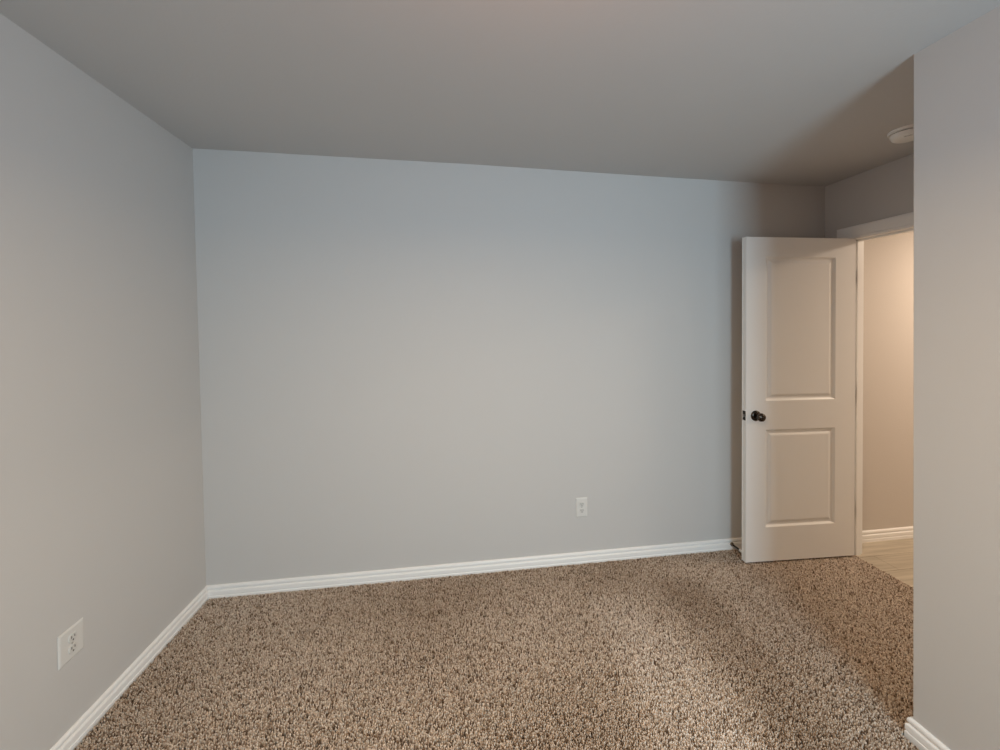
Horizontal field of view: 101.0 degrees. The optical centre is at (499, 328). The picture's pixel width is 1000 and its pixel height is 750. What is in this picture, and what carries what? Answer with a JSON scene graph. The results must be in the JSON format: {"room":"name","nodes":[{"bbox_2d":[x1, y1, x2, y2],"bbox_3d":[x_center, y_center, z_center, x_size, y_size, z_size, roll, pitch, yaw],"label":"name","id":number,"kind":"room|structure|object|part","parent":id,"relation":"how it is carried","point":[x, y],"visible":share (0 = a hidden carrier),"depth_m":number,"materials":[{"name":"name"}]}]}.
{"room":"empty bedroom","nodes":[
{"label":"empty bedroom","id":0,"kind":"room"},
{"bbox_2d":[0,13,205,749],"bbox_3d":[-1.442,0.305,0.120,0.279,2.600,4.293,0,1,-8],"label":"wall","id":1,"kind":"structure","parent":0,"point":[102,499],"depth_m":1.54,"materials":[{"name":"grey paint"}]},
{"bbox_2d":[57,617,83,670],"bbox_3d":[-1.527,1.121,1.471,0.009,0.115,0.102,0,1,-8],"label":"electrical outlet","id":2,"kind":"object","parent":1,"relation":"attached to","point":[70,642],"visible":1,"depth_m":1.46,"materials":[{"name":"white plastic"}]},
{"bbox_2d":[68,642,76,653],"bbox_3d":[-1.524,1.141,1.472,0.004,0.028,0.034,0,1,-8],"label":"receptacle","id":3,"kind":"object","parent":2,"relation":"attached to","point":[72,646],"depth_m":1.47,"materials":[{"name":"grey plastic"}]},
{"bbox_2d":[68,631,76,642],"bbox_3d":[-1.525,1.102,1.471,0.004,0.028,0.034,0,1,-8],"label":"receptacle","id":4,"kind":"object","parent":2,"relation":"attached to","point":[72,635],"depth_m":1.47,"materials":[{"name":"grey plastic"}]},
{"bbox_2d":[50,585,207,749],"bbox_3d":[-1.388,1.477,0.196,0.015,0.082,4.167,0,1,-6],"label":"baseboard","id":5,"kind":"structure","parent":1,"relation":"attached to","point":[75,735],"depth_m":1.70,"materials":[{"name":"white paint"}]},
{"bbox_2d":[81,538,912,749],"bbox_3d":[1.906,1.554,0.685,7.050,0.134,4.403,0,1,-8],"label":"floor","id":6,"kind":"structure","parent":0,"point":[894,557],"depth_m":2.62,"materials":[{"name":"brown wood"}]},
{"bbox_2d":[74,548,918,749],"bbox_3d":[0.452,1.480,1.623,3.921,0.025,1.864,0,1,-8],"label":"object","id":7,"kind":"structure","parent":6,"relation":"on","point":[847,656],"depth_m":1.81,"materials":[{"name":"beige carpet"}]},
{"bbox_2d":[0,0,999,185],"bbox_3d":[1.892,-1.018,0.655,7.050,0.162,4.403,0,1,-8],"label":"ceiling","id":8,"kind":"structure","parent":0,"point":[789,92],"depth_m":1.55,"materials":[{"name":"grey paint"}]},
{"bbox_2d":[887,124,913,143],"bbox_3d":[1.992,-0.946,2.016,0.144,0.047,0.144,0,1,-8],"label":"smoke detector","id":9,"kind":"object","parent":8,"relation":"attached to","point":[903,134],"visible":0.67,"depth_m":2.00,"materials":[{"name":"white plastic"}]},
{"bbox_2d":[193,148,824,584],"bbox_3d":[0.200,0.267,2.583,4.250,2.600,0.120,0,1,-8],"label":"wall","id":10,"kind":"structure","parent":0,"point":[403,364],"depth_m":2.46,"materials":[{"name":"grey paint"}]},
{"bbox_2d":[207,537,741,599],"bbox_3d":[0.307,1.440,2.544,3.880,0.082,0.015,0,1,-8],"label":"baseboard","id":11,"kind":"structure","parent":10,"relation":"attached to","point":[242,589],"depth_m":2.46,"materials":[{"name":"white paint"}]},
{"bbox_2d":[576,497,586,516],"bbox_3d":[0.510,1.117,2.573,0.074,0.120,0.009,0,1,-8],"label":"electrical outlet","id":12,"kind":"object","parent":10,"relation":"attached to","point":[581,503],"visible":1,"depth_m":2.57,"materials":[{"name":"white plastic"}]},
{"bbox_2d":[730,542,741,552],"bbox_3d":[1.535,1.422,2.670,0.024,0.024,0.098,0,1,-8],"label":"door stop","id":13,"kind":"object","parent":10,"relation":"attached to","point":[731,543],"visible":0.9,"depth_m":2.68,"materials":[{"name":"brown metal"}]},
{"bbox_2d":[825,153,913,237],"bbox_3d":[2.394,0.263,1.957,0.093,2.600,1.763,0,1,-8],"label":"wall","id":14,"kind":"structure","parent":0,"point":[884,191],"depth_m":2.51,"materials":[{"name":"grey paint"}]},
{"bbox_2d":[837,212,913,554],"bbox_3d":[2.350,0.419,2.265,0.128,2.122,0.943,0,1,-8],"label":"door frame","id":15,"kind":"structure","parent":14,"relation":"attached to","point":[904,223],"depth_m":2.64,"materials":[{"name":"white paint"}]},
{"bbox_2d":[742,237,855,562],"bbox_3d":[1.876,0.441,2.589,0.756,2.013,0.166,0,1,-6],"label":"door","id":16,"kind":"structure","parent":15,"relation":"attached to","point":[798,294],"depth_m":2.57,"materials":[{"name":"white paint"}]},
{"bbox_3d":[1.580,0.539,2.504,0.052,0.052,0.056,0,1,-6],"label":"knob","id":17,"kind":"part","parent":16,"relation":"part of","materials":[{"name":"brown metal"}]},
{"bbox_3d":[2.405,0.415,2.273,0.018,2.115,0.943,0,1,-8],"label":"casing","id":18,"kind":"part","parent":15,"relation":"part of","materials":[{"name":"white paint"}]},
{"bbox_3d":[2.295,0.415,2.257,0.018,2.115,0.943,0,1,-8],"label":"casing","id":19,"kind":"part","parent":15,"relation":"part of","materials":[{"name":"white paint"}]},
{"bbox_2d":[862,231,913,530],"bbox_3d":[3.696,0.243,3.040,2.800,2.600,0.100,0,1,-8],"label":"wall","id":20,"kind":"structure","parent":0,"point":[888,304],"depth_m":2.84,"materials":[{"name":"beige paint"}]},
{"bbox_2d":[862,526,912,542],"bbox_3d":[3.661,1.417,2.989,2.700,0.082,0.015,0,1,-8],"label":"baseboard","id":21,"kind":"structure","parent":20,"relation":"attached to","point":[900,532],"depth_m":2.84,"materials":[{"name":"white paint"}]},
{"bbox_2d":[913,6,999,749],"bbox_3d":[2.181,0.287,0.032,0.994,2.600,3.058,0,1,-8],"label":"wall","id":22,"kind":"structure","parent":0,"point":[956,367],"depth_m":1.34,"materials":[{"name":"grey paint"}]},
{"bbox_2d":[904,717,949,749],"bbox_3d":[1.691,1.462,0.041,0.015,0.082,2.953,0,1,-8],"label":"baseboard","id":23,"kind":"structure","parent":22,"relation":"attached to","point":[915,733],"depth_m":1.45,"materials":[{"name":"white paint"}]}
]}

